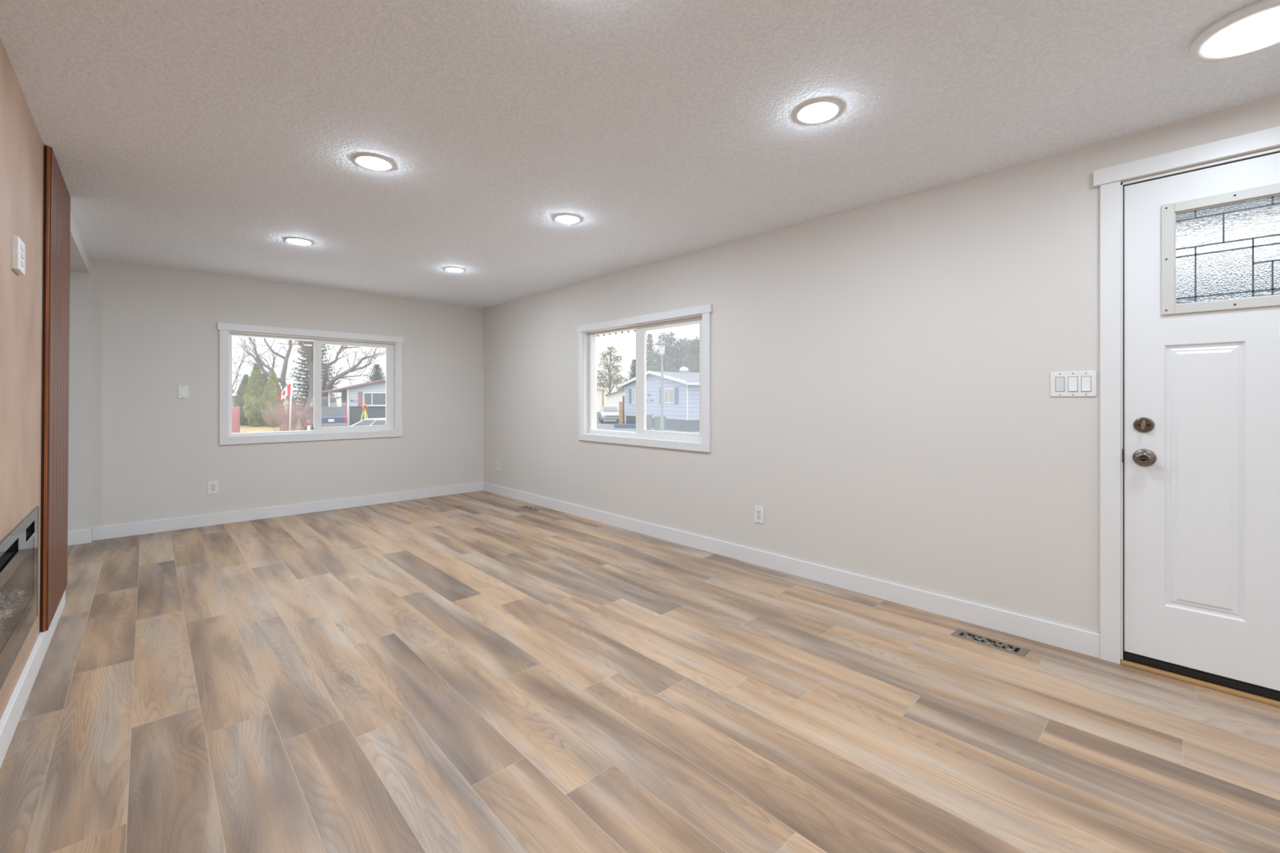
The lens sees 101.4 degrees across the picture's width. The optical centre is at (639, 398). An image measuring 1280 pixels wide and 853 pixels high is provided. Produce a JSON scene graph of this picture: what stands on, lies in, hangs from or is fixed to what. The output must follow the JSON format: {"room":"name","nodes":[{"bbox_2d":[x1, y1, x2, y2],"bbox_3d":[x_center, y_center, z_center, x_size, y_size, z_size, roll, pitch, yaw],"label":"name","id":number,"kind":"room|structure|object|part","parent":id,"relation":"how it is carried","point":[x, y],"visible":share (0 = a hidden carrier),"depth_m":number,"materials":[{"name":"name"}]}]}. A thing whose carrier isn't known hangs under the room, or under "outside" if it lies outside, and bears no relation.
{"room":"empty living room","nodes":[
{"label":"empty living room","id":0,"kind":"room"},
{"bbox_2d":[0,37,44,719],"bbox_3d":[-0.811,0.007,0.247,0.173,2.286,7.200,0,0,-43],"label":"wall","id":1,"kind":"structure","parent":0,"point":[21,144],"depth_m":1.92,"materials":[{"name":"paint"}]},
{"bbox_2d":[11,235,25,275],"bbox_3d":[-2.205,-0.507,1.860,0.020,0.114,0.130,0,0,-43],"label":"wall control","id":2,"kind":"object","parent":1,"relation":"attached to","point":[18,261],"visible":1,"depth_m":1.82,"materials":[{"name":"white plastic"}]},
{"bbox_2d":[0,506,38,689],"bbox_3d":[-2.104,0.693,1.636,0.149,0.465,1.520,0,0,-43],"label":"electric fireplace","id":3,"kind":"object","parent":1,"relation":"in","point":[19,549],"visible":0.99,"depth_m":1.90,"materials":[{"name":"black glass"}]},
{"bbox_3d":[-2.053,0.688,1.685,0.004,0.245,1.290,0,0,-43],"label":"glass pane","id":4,"kind":"part","parent":3,"relation":"part of","materials":[{"name":"clear glass"}]},
{"bbox_2d":[0,590,65,768],"bbox_3d":[-0.751,1.096,0.304,0.018,0.108,7.200,0,0,-43],"label":"baseboard","id":5,"kind":"structure","parent":1,"relation":"attached to","point":[10,718],"depth_m":1.96,"materials":[{"name":"paint"}]},
{"bbox_2d":[40,146,70,631],"bbox_3d":[-2.936,-0.045,2.637,0.037,2.174,0.802,0,0,-43],"label":"panel","id":6,"kind":"object","parent":1,"relation":"attached to","point":[56,197],"visible":1,"depth_m":2.47,"materials":[{"name":"brown wood"}]},
{"bbox_2d":[67,257,90,532],"bbox_3d":[-5.729,0.007,2.983,3.587,2.286,0.072,0,0,-43],"label":"wall","id":7,"kind":"structure","parent":0,"point":[79,387],"depth_m":4.15,"materials":[{"name":"paint"}]},
{"bbox_2d":[70,209,89,272],"bbox_3d":[-4.038,-1.071,3.340,0.637,0.131,1.728,0,0,-43],"label":"wall","id":8,"kind":"structure","parent":0,"point":[79,256],"depth_m":3.69,"materials":[{"name":"paint"}]},
{"bbox_2d":[90,258,483,528],"bbox_3d":[-4.564,0.007,4.220,7.280,2.286,0.130,0,0,-43],"label":"wall","id":9,"kind":"structure","parent":0,"point":[155,453],"depth_m":4.83,"materials":[{"name":"paint"}]},
{"bbox_2d":[177,385,188,398],"bbox_3d":[-4.032,-0.061,4.624,0.070,0.114,0.010,0,0,-43],"label":"light switch","id":10,"kind":"object","parent":9,"relation":"attached to","point":[183,390],"visible":1,"depth_m":4.62,"materials":[{"name":"white plastic"}]},
{"bbox_2d":[208,480,217,494],"bbox_3d":[-3.883,0.807,4.765,0.072,0.117,0.009,0,0,-43],"label":"wall outlet","id":11,"kind":"object","parent":9,"relation":"attached to","point":[212,485],"visible":1,"depth_m":4.76,"materials":[{"name":"white plastic"}]},
{"bbox_2d":[210,483,215,491],"bbox_3d":[-3.882,0.807,4.764,0.033,0.067,0.004,0,0,-43],"label":"receptacle","id":12,"kind":"object","parent":11,"relation":"attached to","point":[212,485],"depth_m":4.76,"materials":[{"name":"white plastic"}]},
{"bbox_2d":[67,482,483,546],"bbox_3d":[-4.482,1.097,4.148,7.000,0.105,0.086,0,0,-43],"label":"baseboard","id":13,"kind":"structure","parent":9,"relation":"attached to","point":[99,533],"depth_m":4.95,"materials":[{"name":"paint"}]},
{"bbox_2d":[217,322,404,444],"bbox_3d":[-3.305,-0.137,5.390,1.639,1.119,0.154,0,0,-43],"label":"window","id":14,"kind":"structure","parent":9,"relation":"in","point":[393,427],"depth_m":5.38,"materials":[{"name":"paint"}]},
{"bbox_3d":[-3.071,-0.135,5.627,0.746,0.922,0.030,0,0,-43],"label":"sash","id":15,"kind":"part","parent":14,"relation":"part of","materials":[{"name":"plastic"}]},
{"bbox_2d":[310,398,337,406],"bbox_3d":[-27.131,1.025,44.801,1.956,2.150,5.140,0,0,-35],"label":"van","id":16,"kind":"object","parent":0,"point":[324,401],"visible":0.06,"depth_m":42.99,"materials":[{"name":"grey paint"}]},
{"bbox_2d":[0,490,1279,852],"bbox_3d":[-1.425,1.165,0.905,7.000,0.030,9.000,0,0,-43],"label":"floor","id":17,"kind":"structure","parent":0,"point":[475,672],"depth_m":1.90,"materials":[{"name":"plastic"}]},
{"bbox_2d":[518,505,541,511],"bbox_3d":[-1.158,1.147,5.485,0.104,0.005,0.296,0,0,-42],"label":"floor vent","id":18,"kind":"object","parent":17,"relation":"in","point":[526,507],"visible":1,"depth_m":5.49,"materials":[{"name":"metal"}]},
{"bbox_2d":[523,506,535,510],"bbox_3d":[-1.162,1.147,5.489,0.060,0.005,0.221,0,0,-42],"label":"grille","id":19,"kind":"object","parent":18,"relation":"attached to","point":[527,508],"depth_m":5.49,"materials":[{"name":"metal"}]},
{"bbox_2d":[950,628,1030,657],"bbox_3d":[1.646,1.147,2.472,0.104,0.005,0.296,0,0,-41],"label":"floor vent","id":20,"kind":"object","parent":17,"relation":"in","point":[969,636],"visible":1,"depth_m":2.46,"materials":[{"name":"metal"}]},
{"bbox_2d":[962,631,1017,651],"bbox_3d":[1.642,1.147,2.476,0.060,0.005,0.221,0,0,-41],"label":"grille","id":21,"kind":"object","parent":20,"relation":"attached to","point":[981,639],"depth_m":2.47,"materials":[{"name":"metal"}]},
{"bbox_2d":[0,0,1279,308],"bbox_3d":[-1.433,-1.196,0.898,7.280,0.120,9.260,0,0,-43],"label":"ceiling","id":22,"kind":"structure","parent":0,"point":[194,135],"depth_m":2.05,"materials":[{"name":"white paint"}]},
{"bbox_2d":[284,237,312,244],"bbox_3d":[-2.455,-1.128,3.771,0.172,0.016,0.172,0,0,-43],"label":"recessed light","id":23,"kind":"object","parent":22,"relation":"in","point":[298,241],"visible":1,"depth_m":3.74,"materials":[{"name":"white plastic"}]},
{"bbox_2d":[353,154,393,170],"bbox_3d":[-1.279,-1.128,2.517,0.172,0.016,0.172,0,0,-43],"label":"recessed light","id":24,"kind":"object","parent":22,"relation":"in","point":[371,162],"visible":1,"depth_m":2.49,"materials":[{"name":"white plastic"}]},
{"bbox_2d":[444,266,464,272],"bbox_3d":[-1.627,-1.128,4.596,0.172,0.016,0.172,0,0,-43],"label":"recessed light","id":25,"kind":"object","parent":22,"relation":"in","point":[455,269],"visible":1,"depth_m":4.56,"materials":[{"name":"white plastic"}]},
{"bbox_2d":[553,213,581,223],"bbox_3d":[-0.457,-1.128,3.304,0.172,0.016,0.172,0,0,-43],"label":"recessed light","id":26,"kind":"object","parent":22,"relation":"in","point":[562,218],"visible":1,"depth_m":3.27,"materials":[{"name":"white plastic"}]},
{"bbox_2d":[795,99,840,124],"bbox_3d":[0.703,-1.128,2.072,0.172,0.016,0.172,0,0,-43],"label":"recessed light","id":27,"kind":"object","parent":22,"relation":"in","point":[818,111],"visible":1,"depth_m":2.05,"materials":[{"name":"white plastic"}]},
{"bbox_2d":[1191,0,1279,62],"bbox_3d":[1.874,-1.123,1.585,0.287,0.027,0.287,0,0,-43],"label":"recessed light","id":28,"kind":"object","parent":22,"relation":"in","point":[1255,28],"visible":1,"depth_m":1.60,"materials":[{"name":"white plastic"}]},
{"bbox_2d":[483,94,1279,660],"bbox_3d":[1.169,0.007,3.350,0.130,2.286,9.000,0,0,-43],"label":"wall","id":29,"kind":"structure","parent":0,"point":[881,371],"depth_m":2.99,"materials":[{"name":"paint"}]},
{"bbox_2d":[496,460,499,471],"bbox_3d":[-1.711,0.805,6.304,0.009,0.117,0.072,0,0,-43],"label":"wall outlet","id":30,"kind":"object","parent":29,"relation":"attached to","point":[497,461],"visible":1,"depth_m":6.30,"materials":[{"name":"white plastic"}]},
{"bbox_2d":[577,303,712,452],"bbox_3d":[0.010,-0.153,4.562,0.154,1.111,1.666,0,0,-43],"label":"window","id":31,"kind":"structure","parent":29,"relation":"in","point":[700,314],"depth_m":4.56,"materials":[{"name":"paint"}]},
{"bbox_3d":[0.244,-0.157,4.346,0.030,0.929,0.791,0,0,-43],"label":"sash","id":32,"kind":"part","parent":31,"relation":"part of","materials":[{"name":"plastic"}]},
{"bbox_2d":[754,505,764,524],"bbox_3d":[0.821,0.799,3.617,0.009,0.117,0.072,0,0,-43],"label":"wall outlet","id":33,"kind":"object","parent":29,"relation":"attached to","point":[758,510],"visible":1,"depth_m":3.61,"materials":[{"name":"white plastic"}]},
{"bbox_2d":[756,509,760,519],"bbox_3d":[0.820,0.799,3.616,0.004,0.067,0.033,0,0,-43],"label":"receptacle","id":34,"kind":"object","parent":33,"relation":"attached to","point":[758,511],"depth_m":3.61,"materials":[{"name":"white plastic"}]},
{"bbox_2d":[483,482,1100,658],"bbox_3d":[0.040,1.097,4.443,0.014,0.105,5.832,0,0,-43],"label":"baseboard","id":35,"kind":"structure","parent":29,"relation":"attached to","point":[1070,638],"depth_m":3.08,"materials":[{"name":"paint"}]},
{"bbox_2d":[1050,370,1096,396],"bbox_3d":[1.976,-0.067,2.391,0.010,0.114,0.163,0,0,-43],"label":"light switch","id":36,"kind":"object","parent":29,"relation":"attached to","point":[1068,384],"visible":1,"depth_m":2.39,"materials":[{"name":"white plastic"}]},
{"bbox_2d":[1093,125,1279,707],"bbox_3d":[2.438,0.069,1.959,0.190,2.162,1.117,0,0,-43],"label":"door","id":37,"kind":"structure","parent":29,"relation":"in","point":[1190,257],"depth_m":2.12,"materials":[{"name":"paint"}]},
{"bbox_3d":[2.113,0.250,2.197,0.036,0.056,0.056,0,0,-43],"label":"knob","id":38,"kind":"part","parent":37,"relation":"part of","materials":[{"name":"silver metal"}]},
{"bbox_3d":[2.417,-0.578,1.939,0.024,0.457,0.690,0,0,-43],"label":"lite frame","id":39,"kind":"part","parent":37,"relation":"part of","materials":[{"name":"plastic"}]},
{"bbox_3d":[2.427,-0.578,1.949,0.004,0.383,0.625,0,0,-43],"label":"leaded pane","id":40,"kind":"part","parent":37,"relation":"part of","materials":[{"name":"clear glass"}]},
{"label":"outside","id":41,"kind":"structure","parent":0,"visible":0},
{"bbox_2d":[240,405,626,432],"bbox_3d":[-4.345,2.200,45.559,170.000,0.200,180.000,0,0,-43],"label":"ground","id":42,"kind":"structure","parent":41,"point":[243,428],"depth_m":36.44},
{"bbox_2d":[231,393,236,407],"bbox_3d":[-38.333,0.825,46.512,7.900,2.550,3.600,0,0,0],"label":"shed","id":43,"kind":"object","parent":42,"relation":"on","point":[233,396],"visible":0.02,"depth_m":45.01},
{"bbox_2d":[231,406,239,432],"bbox_3d":[-22.566,1.270,29.111,0.160,1.660,4.380,0,0,-33],"label":"fence","id":44,"kind":"object","parent":42,"relation":"on","point":[235,411],"visible":0.54,"depth_m":29.86,"materials":[{"name":"wood"}]},
{"bbox_3d":[-23.704,1.270,30.888,0.160,1.660,0.160,0,0,-33],"label":"post","id":45,"kind":"part","parent":44,"relation":"part of","materials":[{"name":"red wood"}]},
{"bbox_2d":[233,373,250,425],"bbox_3d":[-30.986,0.066,41.219,1.627,4.107,1.648,0,0,-43],"label":"cedar","id":46,"kind":"object","parent":42,"relation":"on","point":[239,402],"visible":0.44,"depth_m":40.78,"materials":[{"name":"green plant"}]},
{"bbox_2d":[242,363,266,426],"bbox_3d":[-28.934,-0.300,39.510,1.683,4.839,1.718,0,0,-43],"label":"cedar","id":47,"kind":"object","parent":42,"relation":"on","point":[256,384],"visible":0.82,"depth_m":39.11,"materials":[{"name":"green plant"}]},
{"bbox_2d":[262,372,268,426],"bbox_3d":[-29.362,0.014,40.942,1.446,4.200,1.426,0,0,-43],"label":"cedar","id":48,"kind":"object","parent":42,"relation":"on","point":[264,375],"visible":0.16,"depth_m":40.84,"materials":[{"name":"green plant"}]},
{"bbox_2d":[231,336,302,393],"bbox_3d":[-52.043,-4.978,68.941,15.622,14.164,8.903,0,0,-43],"label":"bare tree","id":49,"kind":"object","parent":42,"relation":"on","point":[241,363],"visible":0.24,"depth_m":68.55,"materials":[{"name":"brown plant"}]},
{"bbox_2d":[260,370,285,426],"bbox_3d":[-27.380,-0.024,39.093,1.523,4.285,1.516,0,0,-43],"label":"cedar","id":50,"kind":"object","parent":42,"relation":"on","point":[273,389],"visible":0.81,"depth_m":38.76,"materials":[{"name":"green plant"}]},
{"bbox_2d":[279,382,293,431],"bbox_3d":[-19.292,0.609,28.505,0.760,2.984,0.138,0,0,-1],"label":"flagpole","id":51,"kind":"object","parent":42,"relation":"on","point":[287,391],"visible":1,"depth_m":28.50,"materials":[{"name":"white metal"}]},
{"bbox_2d":[253,392,326,431],"bbox_3d":[-20.410,0.707,30.476,4.050,2.799,3.954,0,0,-1],"label":"bush","id":52,"kind":"object","parent":42,"relation":"on","point":[295,419],"visible":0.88,"depth_m":30.39,"materials":[{"name":"brown plant"}]},
{"bbox_2d":[306,420,310,430],"bbox_3d":[-18.334,1.640,28.996,0.150,0.920,0.143,0,0,-43],"label":"marker post","id":53,"kind":"object","parent":42,"relation":"on","point":[308,421],"visible":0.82,"depth_m":28.95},
{"bbox_2d":[232,336,385,418],"bbox_3d":[-30.355,-3.804,48.136,16.246,11.495,7.871,0,0,-10],"label":"bare tree","id":54,"kind":"object","parent":42,"relation":"on","point":[308,352],"visible":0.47,"depth_m":47.64,"materials":[{"name":"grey plant"}]},
{"bbox_2d":[282,395,337,416],"bbox_3d":[-42.216,0.850,66.954,3.500,2.500,6.600,0,0,0],"label":"garage","id":55,"kind":"structure","parent":42,"relation":"on","point":[285,397],"depth_m":63.95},
{"bbox_2d":[288,341,341,412],"bbox_3d":[-35.932,-4.748,58.004,5.194,13.697,5.124,0,0,-11],"label":"spruce tree","id":56,"kind":"object","parent":42,"relation":"on","point":[305,389],"visible":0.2,"depth_m":57.08,"materials":[{"name":"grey plant"}]},
{"bbox_2d":[350,417,385,426],"bbox_3d":[-10.101,1.430,20.673,4.640,1.340,1.856,0,0,19],"label":"car","id":57,"kind":"object","parent":42,"relation":"on","point":[371,421],"visible":0.02,"depth_m":19.98,"materials":[{"name":"paint"}]},
{"bbox_2d":[363,364,385,382],"bbox_3d":[-37.735,-1.483,74.861,7.989,7.167,6.654,0,0,28],"label":"spruce tree","id":58,"kind":"object","parent":42,"relation":"on","point":[380,375],"visible":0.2,"depth_m":74.75,"materials":[{"name":"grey plant"}]},
{"bbox_2d":[596,345,625,393],"bbox_3d":[-4.513,-2.926,77.922,4.775,10.052,3.252,0,0,-14],"label":"leafy tree","id":59,"kind":"object","parent":42,"relation":"on","point":[615,380],"visible":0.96,"depth_m":77.84,"materials":[{"name":"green plant"}]},
{"bbox_2d":[605,389,626,416],"bbox_3d":[-1.915,0.480,66.301,5.200,3.240,5.200,0,0,0],"label":"house","id":60,"kind":"structure","parent":42,"relation":"on","point":[613,398],"depth_m":64.05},
{"bbox_2d":[616,377,628,391],"bbox_3d":[-1.483,-0.350,70.082,3.719,4.900,2.240,0,0,5],"label":"leafy tree","id":61,"kind":"object","parent":42,"relation":"on","point":[618,388],"visible":0.05,"depth_m":69.74,"materials":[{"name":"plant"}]},
{"bbox_2d":[626,359,635,380],"bbox_3d":[-0.931,-1.989,79.854,4.422,8.178,4.225,0,0,-9],"label":"spruce tree","id":62,"kind":"object","parent":42,"relation":"on","point":[633,366],"visible":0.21,"depth_m":79.80,"materials":[{"name":"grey plant"}]},
{"bbox_2d":[646,333,658,371],"bbox_3d":[1.260,-3.599,74.285,5.599,11.398,5.815,0,0,-43],"label":"pine tree","id":63,"kind":"object","parent":42,"relation":"on","point":[649,346],"visible":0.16,"depth_m":73.99,"materials":[{"name":"grey plant"}]},
{"bbox_2d":[617,366,699,431],"bbox_3d":[6.757,-0.095,40.367,13.640,4.390,11.150,0,0,-25],"label":"house","id":64,"kind":"structure","parent":42,"relation":"on","point":[681,390],"depth_m":35.29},
{"bbox_3d":[-1.201,0.200,42.180,0.050,2.300,0.080,0,0,-25],"label":"corner trim","id":65,"kind":"part","parent":64,"relation":"part of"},
{"bbox_2d":[628,389,631,403],"bbox_3d":[-0.746,-0.200,41.135,0.050,1.100,0.520,0,0,-25],"label":"shutter","id":66,"kind":"object","parent":64,"relation":"hanging from","point":[629,390],"depth_m":41.13,"materials":[{"name":"blue"}]},
{"bbox_3d":[-0.346,-0.190,40.284,0.010,1.000,1.180,0,0,-25],"label":"glass","id":67,"kind":"part","parent":64,"relation":"part of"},
{"bbox_2d":[659,387,663,404],"bbox_3d":[1.498,-0.200,36.223,0.050,1.100,0.600,0,0,-25],"label":"shutter","id":68,"kind":"object","parent":64,"relation":"hanging from","point":[660,388],"depth_m":36.40,"materials":[{"name":"blue wood"}]},
{"bbox_3d":[6.790,1.720,40.295,12.840,0.760,10.010,0,0,-25],"label":"skirting","id":69,"kind":"part","parent":64,"relation":"part of","materials":[{"name":"grey"}]},
{"bbox_3d":[1.954,-0.200,35.249,0.010,0.900,1.370,0,0,-25],"label":"glass","id":70,"kind":"part","parent":64,"relation":"part of","materials":[{"name":"glass"}]},
{"bbox_2d":[674,386,678,404],"bbox_3d":[2.373,-0.200,34.308,0.050,1.100,0.510,0,0,-25],"label":"shutter","id":71,"kind":"object","parent":64,"relation":"hanging from","point":[676,388],"depth_m":34.24,"materials":[{"name":"blue wood"}]},
{"bbox_2d":[679,366,688,373],"bbox_3d":[3.149,-2.000,37.483,0.680,0.580,0.680,0,0,-25],"label":"roof vent","id":72,"kind":"object","parent":64,"relation":"attached to","point":[683,370],"depth_m":37.29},
{"bbox_3d":[2.983,0.200,33.020,0.050,2.300,0.080,0,0,-25],"label":"corner trim","id":73,"kind":"part","parent":64,"relation":"part of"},
{"bbox_2d":[646,331,692,372],"bbox_3d":[3.837,-2.970,62.417,7.204,10.140,4.237,0,0,11],"label":"pine tree","id":74,"kind":"object","parent":42,"relation":"on","point":[674,357],"visible":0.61,"depth_m":61.50,"materials":[{"name":"grey plant"}]},
{"bbox_2d":[681,336,699,372],"bbox_3d":[7.480,-2.564,57.878,5.021,9.328,4.815,0,0,-43],"label":"pine tree","id":75,"kind":"object","parent":42,"relation":"on","point":[694,356],"visible":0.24,"depth_m":57.44,"materials":[{"name":"grey plant"}]},
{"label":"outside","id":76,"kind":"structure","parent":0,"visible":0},
{"bbox_2d":[596,418,699,433],"bbox_3d":[2.304,2.090,30.165,32.594,0.020,110.027,0,0,-38],"label":"road","id":77,"kind":"structure","parent":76,"point":[606,424],"depth_m":37.09,"materials":[{"name":"grey asphalt"}]},
{"bbox_2d":[300,406,346,430],"bbox_3d":[-20.422,1.300,33.775,1.856,1.600,4.240,0,0,-43],"label":"suv","id":78,"kind":"object","parent":77,"relation":"on","point":[335,416],"visible":0.52,"depth_m":32.47,"materials":[{"name":"blue paint"}]},
{"bbox_2d":[322,378,385,426],"bbox_3d":[-17.756,0.375,42.501,7.800,3.450,13.600,0,0,0],"label":"house","id":79,"kind":"structure","parent":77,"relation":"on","point":[372,393],"depth_m":36.00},
{"bbox_3d":[-21.316,0.795,35.941,0.080,2.610,0.080,0,0,0],"label":"porch post","id":80,"kind":"part","parent":79,"relation":"part of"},
{"bbox_3d":[-20.731,0.380,35.961,1.150,0.220,0.040,0,0,0],"label":"porch rail","id":81,"kind":"part","parent":79,"relation":"part of","materials":[{"name":"white wood"}]},
{"bbox_3d":[-20.731,1.315,36.031,1.150,1.570,0.060,0,0,0],"label":"porch skirting","id":82,"kind":"part","parent":79,"relation":"part of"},
{"bbox_2d":[358,391,362,406],"bbox_3d":[-19.201,0.020,35.976,0.310,0.980,0.050,0,0,0],"label":"shutter","id":83,"kind":"object","parent":79,"relation":"hanging from","point":[360,393],"depth_m":35.95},
{"bbox_3d":[-17.496,1.310,42.481,5.020,1.580,12.840,0,0,0],"label":"skirting","id":84,"kind":"part","parent":79,"relation":"part of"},
{"bbox_3d":[-17.666,0.020,35.986,2.520,0.780,0.010,0,0,0],"label":"glass","id":85,"kind":"part","parent":79,"relation":"part of","materials":[{"name":"glass"}]},
{"bbox_2d":[360,404,368,421],"bbox_3d":[-16.219,1.199,30.959,0.790,1.819,0.738,0,0,-43],"label":"tripod","id":86,"kind":"object","parent":77,"relation":"on","point":[364,406],"visible":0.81,"depth_m":30.93,"materials":[{"name":"yellow paint"}]},
{"bbox_2d":[596,386,608,419],"bbox_3d":[-8.462,0.150,52.721,7.650,3.900,11.250,0,0,29],"label":"house","id":87,"kind":"structure","parent":77,"relation":"on","point":[601,392],"depth_m":55.43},
{"bbox_3d":[-3.938,0.250,55.815,0.060,2.300,0.250,0,0,29],"label":"corner trim","id":88,"kind":"part","parent":87,"relation":"part of","materials":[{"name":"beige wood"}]},
{"bbox_2d":[598,406,618,422],"bbox_3d":[-2.634,1.380,46.044,1.816,1.400,4.640,0,0,-7],"label":"sedan","id":89,"kind":"object","parent":77,"relation":"on","point":[606,413],"visible":0.76,"depth_m":44.69,"materials":[{"name":"paint"}]},
{"bbox_2d":[618,395,624,423],"bbox_3d":[-1.509,0.925,43.579,0.480,2.350,0.180,0,0,2],"label":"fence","id":90,"kind":"object","parent":77,"relation":"on","point":[621,404],"visible":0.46,"depth_m":43.53,"materials":[{"name":"beige wood"}]},
{"bbox_3d":[-1.359,0.925,43.574,0.180,2.350,0.180,0,0,2],"label":"post","id":91,"kind":"part","parent":90,"relation":"part of","materials":[{"name":"wood"}]},
{"bbox_2d":[613,423,635,428],"bbox_3d":[-0.637,1.950,37.030,2.400,0.300,0.400,0,0,19],"label":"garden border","id":92,"kind":"object","parent":77,"relation":"on","point":[615,425],"visible":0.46,"depth_m":36.99,"materials":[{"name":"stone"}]},
{"bbox_2d":[646,414,653,430],"bbox_3d":[0.390,1.530,31.814,0.760,1.100,0.640,0,0,-3],"label":"waste bin","id":93,"kind":"object","parent":77,"relation":"on","point":[649,417],"visible":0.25,"depth_m":31.54,"materials":[{"name":"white plastic"}]},
{"bbox_2d":[653,416,666,431],"bbox_3d":[1.224,1.570,31.776,0.760,1.020,0.640,0,0,2],"label":"waste bin","id":94,"kind":"object","parent":77,"relation":"on","point":[657,419],"visible":0.58,"depth_m":31.50,"materials":[{"name":"green plastic"}]},
{"bbox_2d":[654,340,669,431],"bbox_3d":[1.285,-0.660,30.500,0.900,5.520,0.900,0,0,-43],"label":"lamp post","id":95,"kind":"object","parent":77,"relation":"on","point":[661,345],"visible":0.98,"depth_m":30.43,"materials":[{"name":"metal"}]},
{"bbox_3d":[1.285,-0.250,30.500,0.240,4.700,0.234,0,0,-43],"label":"post","id":96,"kind":"part","parent":95,"relation":"part of","materials":[{"name":"metal"}]}
]}

